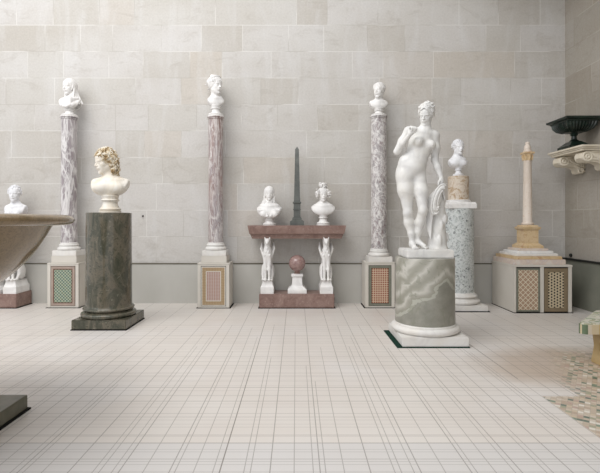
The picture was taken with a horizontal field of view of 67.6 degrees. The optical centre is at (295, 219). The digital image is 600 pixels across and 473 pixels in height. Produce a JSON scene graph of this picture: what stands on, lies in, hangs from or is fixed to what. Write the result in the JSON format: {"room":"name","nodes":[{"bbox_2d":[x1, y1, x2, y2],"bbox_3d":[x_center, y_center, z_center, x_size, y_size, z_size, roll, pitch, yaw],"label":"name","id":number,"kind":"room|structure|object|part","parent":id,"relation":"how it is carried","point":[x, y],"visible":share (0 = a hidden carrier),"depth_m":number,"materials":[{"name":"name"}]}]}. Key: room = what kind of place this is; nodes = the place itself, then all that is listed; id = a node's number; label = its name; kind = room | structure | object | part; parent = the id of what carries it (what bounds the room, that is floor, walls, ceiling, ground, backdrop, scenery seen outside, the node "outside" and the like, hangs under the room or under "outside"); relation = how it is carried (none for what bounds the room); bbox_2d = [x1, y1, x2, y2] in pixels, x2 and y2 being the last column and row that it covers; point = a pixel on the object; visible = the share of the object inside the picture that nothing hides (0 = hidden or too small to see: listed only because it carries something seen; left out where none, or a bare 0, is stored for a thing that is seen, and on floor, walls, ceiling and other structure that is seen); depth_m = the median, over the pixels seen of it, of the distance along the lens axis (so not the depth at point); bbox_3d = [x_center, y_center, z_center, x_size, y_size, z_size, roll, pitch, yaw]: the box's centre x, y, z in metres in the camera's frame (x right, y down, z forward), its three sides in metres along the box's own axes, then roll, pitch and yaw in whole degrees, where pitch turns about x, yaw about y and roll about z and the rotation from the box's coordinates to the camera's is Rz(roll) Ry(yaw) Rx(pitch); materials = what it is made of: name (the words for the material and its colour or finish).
{"room":"museum","nodes":[
{"label":"museum","id":0,"kind":"room"},
{"bbox_2d":[0,0,564,262],"bbox_3d":[-1.562,-1.600,7.437,11.876,5.900,0.300,0,0,0],"label":"wall","id":1,"kind":"structure","parent":0,"point":[302,74],"depth_m":7.29,"materials":[{"name":"stone"}]},
{"bbox_2d":[4,264,491,302],"bbox_3d":[-1.585,1.032,7.286,11.831,0.635,0.042,0,0,0],"label":"baseboard","id":2,"kind":"structure","parent":1,"relation":"attached to","point":[151,283],"depth_m":7.26,"materials":[{"name":"stone"}]},
{"bbox_2d":[24,263,491,263],"bbox_3d":[-1.585,0.708,7.281,11.831,0.015,0.052,0,0,0],"label":"trim","id":3,"kind":"structure","parent":1,"relation":"attached to","point":[24,263],"depth_m":7.25,"materials":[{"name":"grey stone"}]},
{"bbox_2d":[0,303,599,472],"bbox_3d":[-1.262,1.450,3.043,12.476,0.200,9.087,0,0,0],"label":"floor","id":4,"kind":"structure","parent":0,"point":[242,387],"depth_m":3.49,"materials":[{"name":"tile"}]},
{"bbox_2d":[0,264,32,308],"bbox_3d":[-4.845,0.717,7.029,1.504,1.267,0.434,0,0,0],"label":"console table","id":5,"kind":"object","parent":4,"relation":"on","point":[17,293],"visible":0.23,"depth_m":6.89,"materials":[{"name":"red"}]},
{"bbox_2d":[0,281,3,293],"bbox_3d":[-4.680,0.840,6.980,0.290,0.585,0.260,0,0,0],"label":"stand","id":6,"kind":"object","parent":5,"relation":"on","point":[2,282],"visible":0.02,"depth_m":6.96,"materials":[{"name":"white stone"}]},
{"bbox_2d":[4,185,27,213],"bbox_3d":[-4.407,-0.236,7.027,0.326,0.638,0.253,0,0,4],"label":"bust","id":7,"kind":"object","parent":5,"relation":"on","point":[15,191],"visible":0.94,"depth_m":6.96,"materials":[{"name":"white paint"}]},
{"bbox_2d":[0,213,74,430],"bbox_3d":[-2.500,0.658,2.600,2.180,1.384,2.180,0,0,-15],"label":"stone basin","id":8,"kind":"object","parent":4,"relation":"on","point":[21,235],"visible":1,"depth_m":2.65,"materials":[{"name":"beige stone"}]},
{"bbox_3d":[-2.500,0.346,2.600,1.924,0.628,1.924,0,0,0],"label":"bowl","id":9,"kind":"part","parent":8,"relation":"part of","materials":[{"name":"stone"}]},
{"bbox_2d":[46,261,84,307],"bbox_3d":[-3.575,1.005,7.049,0.520,0.690,0.382,0,0,0],"label":"pedestal","id":10,"kind":"object","parent":4,"relation":"on","point":[65,281],"visible":0.92,"depth_m":6.87,"materials":[{"name":"white stone"}]},
{"bbox_2d":[51,266,74,305],"bbox_3d":[-3.575,1.012,6.875,0.364,0.599,0.014,0,0,0],"label":"panel","id":11,"kind":"object","parent":10,"relation":"attached to","point":[62,277],"depth_m":6.87,"materials":[{"name":"green tile"}]},
{"bbox_2d":[51,115,84,262],"bbox_3d":[-3.570,-0.477,7.050,0.390,2.275,0.334,0,0,0],"label":"marble column","id":12,"kind":"structure","parent":10,"relation":"on","point":[69,250],"depth_m":6.95,"materials":[{"name":"stone"}]},
{"bbox_3d":[-3.570,0.410,7.050,0.334,0.120,0.334,0,0,0],"label":"molding","id":13,"kind":"part","parent":12,"relation":"part of","materials":[{"name":"stone"}]},
{"bbox_2d":[59,78,82,116],"bbox_3d":[-3.549,-1.923,7.056,0.369,0.617,0.266,0,0,0],"label":"bust","id":14,"kind":"object","parent":12,"relation":"on","point":[71,101],"visible":1,"depth_m":6.99,"materials":[{"name":"white stone"}]},
{"bbox_2d":[60,97,78,109],"bbox_3d":[-3.565,-1.838,7.055,0.330,0.180,0.257,0,0,0],"label":"drapery","id":15,"kind":"object","parent":14,"relation":"hanging from","point":[68,103],"depth_m":6.97,"materials":[{"name":"white stone"}]},
{"bbox_2d":[70,212,144,330],"bbox_3d":[-2.415,0.628,5.800,0.686,1.443,0.676,0,0,0],"label":"pedestal","id":16,"kind":"object","parent":4,"relation":"on","point":[109,306],"visible":1,"depth_m":5.55,"materials":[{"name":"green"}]},
{"bbox_3d":[-2.420,1.153,5.800,0.676,0.145,0.676,0,0,0],"label":"molding","id":17,"kind":"part","parent":16,"relation":"part of","materials":[{"name":"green stone"}]},
{"bbox_2d":[91,146,129,212],"bbox_3d":[-2.413,-0.522,5.813,0.468,0.858,0.325,0,0,0],"label":"bust","id":18,"kind":"object","parent":16,"relation":"on","point":[110,185],"visible":1,"depth_m":5.72,"materials":[{"name":"white stone"}]},
{"bbox_2d":[197,261,233,307],"bbox_3d":[-1.262,1.005,7.039,0.525,0.690,0.402,0,0,0],"label":"pedestal","id":19,"kind":"object","parent":4,"relation":"on","point":[215,280],"visible":0.97,"depth_m":6.85,"materials":[{"name":"white stone"}]},
{"bbox_2d":[201,267,225,305],"bbox_3d":[-1.262,1.012,6.855,0.369,0.599,0.014,0,0,0],"label":"panel","id":20,"kind":"object","parent":19,"relation":"attached to","point":[213,279],"depth_m":6.85,"materials":[{"name":"tile"}]},
{"bbox_2d":[201,115,229,262],"bbox_3d":[-1.262,-0.477,7.050,0.390,2.275,0.334,0,0,0],"label":"marble column","id":21,"kind":"structure","parent":19,"relation":"on","point":[215,251],"depth_m":6.95,"materials":[{"name":"pink stone"}]},
{"bbox_2d":[205,74,223,116],"bbox_3d":[-1.290,-1.962,7.067,0.307,0.694,0.284,0,0,0],"label":"bust","id":22,"kind":"object","parent":21,"relation":"on","point":[214,82],"visible":1,"depth_m":6.99,"materials":[{"name":"white stone"}]},
{"bbox_3d":[-1.262,0.410,7.050,0.334,0.120,0.334,0,0,0],"label":"molding","id":23,"kind":"part","parent":21,"relation":"part of","materials":[{"name":"stone"}]},
{"bbox_2d":[247,225,345,308],"bbox_3d":[0.012,0.717,7.029,1.504,1.267,0.434,0,0,0],"label":"console table","id":24,"kind":"object","parent":4,"relation":"on","point":[269,298],"visible":1,"depth_m":6.86,"materials":[{"name":"red"}]},
{"bbox_2d":[257,186,281,224],"bbox_3d":[-0.418,-0.226,7.032,0.396,0.618,0.287,0,0,0],"label":"bust","id":25,"kind":"object","parent":24,"relation":"on","point":[268,209],"visible":0.99,"depth_m":6.95,"materials":[{"name":"white stone"}]},
{"bbox_2d":[257,207,281,217],"bbox_3d":[-0.418,-0.150,7.032,0.388,0.257,0.287,0,0,0],"label":"drapery","id":26,"kind":"object","parent":25,"relation":"hanging from","point":[265,212],"depth_m":6.92,"materials":[{"name":"white stone"}]},
{"bbox_2d":[290,147,303,224],"bbox_3d":[0.016,-0.534,7.020,0.214,1.235,0.214,0,0,0],"label":"obelisk","id":27,"kind":"object","parent":24,"relation":"on","point":[296,220],"visible":0.97,"depth_m":6.97,"materials":[{"name":"grey stone"}]},
{"bbox_2d":[288,255,306,293],"bbox_3d":[0.018,0.840,7.020,0.290,0.585,0.260,0,0,0],"label":"stand","id":28,"kind":"object","parent":24,"relation":"on","point":[296,262],"visible":1,"depth_m":6.93,"materials":[{"name":"white stone"}]},
{"bbox_2d":[311,182,334,224],"bbox_3d":[0.424,-0.255,7.041,0.378,0.676,0.256,0,0,3],"label":"bust","id":29,"kind":"object","parent":24,"relation":"on","point":[322,208],"visible":1,"depth_m":6.96,"materials":[{"name":"white stone"}]},
{"bbox_2d":[361,260,394,307],"bbox_3d":[1.290,1.000,7.049,0.491,0.700,0.382,0,0,0],"label":"pedestal","id":30,"kind":"object","parent":4,"relation":"on","point":[378,278],"visible":0.97,"depth_m":6.87,"materials":[{"name":"white stone"}]},
{"bbox_2d":[366,115,392,261],"bbox_3d":[1.302,-0.487,7.050,0.370,2.275,0.334,0,0,0],"label":"marble column","id":31,"kind":"structure","parent":30,"relation":"on","point":[378,252],"depth_m":6.94,"materials":[{"name":"stone"}]},
{"bbox_2d":[369,82,387,115],"bbox_3d":[1.302,-1.895,7.050,0.285,0.541,0.251,0,0,0],"label":"bust","id":32,"kind":"object","parent":31,"relation":"on","point":[378,104],"visible":0.99,"depth_m":6.99,"materials":[{"name":"white stone"}]},
{"bbox_3d":[1.302,0.505,7.050,0.334,0.120,0.334,0,0,0],"label":"molding","id":33,"kind":"part","parent":31,"relation":"part of","materials":[{"name":"stone"}]},
{"bbox_2d":[369,266,390,305],"bbox_3d":[1.290,1.008,6.875,0.335,0.609,0.014,0,0,0],"label":"panel","id":34,"kind":"object","parent":30,"relation":"attached to","point":[379,276],"depth_m":6.87,"materials":[{"name":"orange tile"}]},
{"bbox_2d":[384,256,469,347],"bbox_3d":[1.456,0.885,5.090,0.778,0.930,0.760,0,0,0],"label":"pedestal","id":35,"kind":"object","parent":4,"relation":"on","point":[424,288],"visible":0.94,"depth_m":4.79,"materials":[{"name":"green"}]},
{"bbox_2d":[393,100,453,258],"bbox_3d":[1.430,-0.468,5.090,0.647,1.775,0.440,0,0,0],"label":"statue","id":36,"kind":"object","parent":35,"relation":"on","point":[422,141],"visible":1,"depth_m":5.01,"materials":[{"name":"stone"}]},
{"bbox_2d":[426,183,445,239],"bbox_3d":[1.588,-0.094,5.058,0.226,0.633,0.151,0,0,0],"label":"drapery","id":37,"kind":"object","parent":36,"relation":"hanging from","point":[435,203],"depth_m":5.04,"materials":[{"name":"stone"}]},
{"bbox_3d":[1.466,1.194,5.090,0.760,0.098,0.760,0,0,0],"label":"molding","id":38,"kind":"part","parent":35,"relation":"part of","materials":[{"name":"stone"}]},
{"bbox_2d":[445,202,489,311],"bbox_3d":[2.505,0.540,6.895,0.680,1.620,0.670,0,0,0],"label":"pedestal","id":39,"kind":"object","parent":4,"relation":"on","point":[459,226],"visible":0.57,"depth_m":6.69,"materials":[{"name":"white stone"}]},
{"bbox_2d":[446,176,470,201],"bbox_3d":[2.500,-0.470,6.900,0.370,0.400,0.370,0,0,0],"label":"stand","id":40,"kind":"object","parent":39,"relation":"on","point":[458,186],"visible":0.97,"depth_m":6.76,"materials":[{"name":"beige stone"}]},
{"bbox_2d":[448,139,466,175],"bbox_3d":[2.500,-0.961,6.907,0.280,0.581,0.244,0,0,0],"label":"bust","id":41,"kind":"object","parent":40,"relation":"on","point":[457,161],"visible":1,"depth_m":6.84,"materials":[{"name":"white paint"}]},
{"bbox_3d":[2.500,1.177,6.900,0.626,0.165,0.626,0,0,0],"label":"molding","id":42,"kind":"part","parent":39,"relation":"part of","materials":[{"name":"stone"}]},
{"bbox_2d":[491,260,572,312],"bbox_3d":[3.587,1.002,6.864,0.859,0.697,0.752,0,0,0],"label":"pedestal","id":43,"kind":"object","parent":4,"relation":"on","point":[515,288],"visible":0.98,"depth_m":6.51,"materials":[{"name":"white stone"}]},
{"bbox_2d":[516,268,539,311],"bbox_3d":[3.373,1.016,6.514,0.333,0.627,0.020,0,0,0],"label":"panel","id":44,"kind":"object","parent":43,"relation":"attached to","point":[527,279],"depth_m":6.51,"materials":[{"name":"beige tile"}]},
{"bbox_2d":[493,141,565,264],"bbox_3d":[3.555,-0.277,6.880,0.750,1.860,0.710,0,0,0],"label":"column","id":45,"kind":"structure","parent":43,"relation":"on","point":[527,250],"depth_m":6.77,"materials":[{"name":"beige stone"}]},
{"bbox_2d":[544,268,567,311],"bbox_3d":[3.777,1.016,6.514,0.340,0.627,0.020,0,0,0],"label":"panel","id":46,"kind":"object","parent":43,"relation":"attached to","point":[555,279],"depth_m":6.51,"materials":[{"name":"beige tile"}]},
{"bbox_2d":[579,310,599,364],"bbox_3d":[3.456,1.146,4.370,1.714,0.408,0.620,0,0,0],"label":"table","id":47,"kind":"object","parent":4,"relation":"on","point":[590,325],"visible":1,"depth_m":4.16,"materials":[{"name":"stone"}]},
{"bbox_3d":[2.860,1.194,4.190,0.100,0.312,0.160,0,0,0],"label":"leg","id":48,"kind":"part","parent":47,"relation":"part of","materials":[{"name":"beige stone"}]},
{"bbox_2d":[565,0,599,261],"bbox_3d":[4.526,-1.600,3.043,0.300,5.900,9.087,0,0,0],"label":"wall","id":49,"kind":"structure","parent":0,"point":[582,17],"depth_m":6.82,"materials":[{"name":"stone"}]},
{"bbox_2d":[548,144,599,174],"bbox_3d":[4.167,-0.870,6.580,0.474,0.340,0.840,0,0,0],"label":"wall shelf","id":50,"kind":"object","parent":49,"relation":"attached to","point":[575,158],"visible":1,"depth_m":6.43,"materials":[{"name":"stone"}]},
{"bbox_2d":[546,115,599,150],"bbox_3d":[4.090,-1.260,6.590,0.532,0.440,0.532,0,0,0],"label":"stone urn","id":51,"kind":"object","parent":50,"relation":"on","point":[573,125],"visible":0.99,"depth_m":6.44,"materials":[{"name":"black stone"}]},
{"bbox_3d":[4.090,-1.218,6.590,0.150,0.145,0.150,0,0,0],"label":"stem","id":52,"kind":"part","parent":51,"relation":"part of","materials":[{"name":"black stone"}]},
{"bbox_2d":[551,119,599,133],"bbox_3d":[4.090,-1.355,6.590,0.464,0.160,0.464,0,0,0],"label":"bowl","id":53,"kind":"object","parent":51,"relation":"on","point":[560,126],"depth_m":6.43,"materials":[{"name":"black stone"}]},
{"bbox_3d":[4.163,-1.002,6.580,0.466,0.075,0.840,0,0,0],"label":"shelf","id":54,"kind":"part","parent":50,"relation":"part of","materials":[{"name":"stone"}]},
{"bbox_2d":[562,257,599,263],"bbox_3d":[4.351,0.618,2.904,0.090,0.025,8.807,0,0,0],"label":"trim","id":55,"kind":"structure","parent":49,"relation":"attached to","point":[566,258],"depth_m":6.77,"materials":[{"name":"black metal"}]},
{"bbox_2d":[564,259,599,311],"bbox_3d":[4.364,0.990,2.904,0.065,0.720,8.807,0,0,0],"label":"baseboard","id":56,"kind":"structure","parent":49,"relation":"attached to","point":[585,276],"depth_m":6.70,"materials":[{"name":"stone"}]}
]}

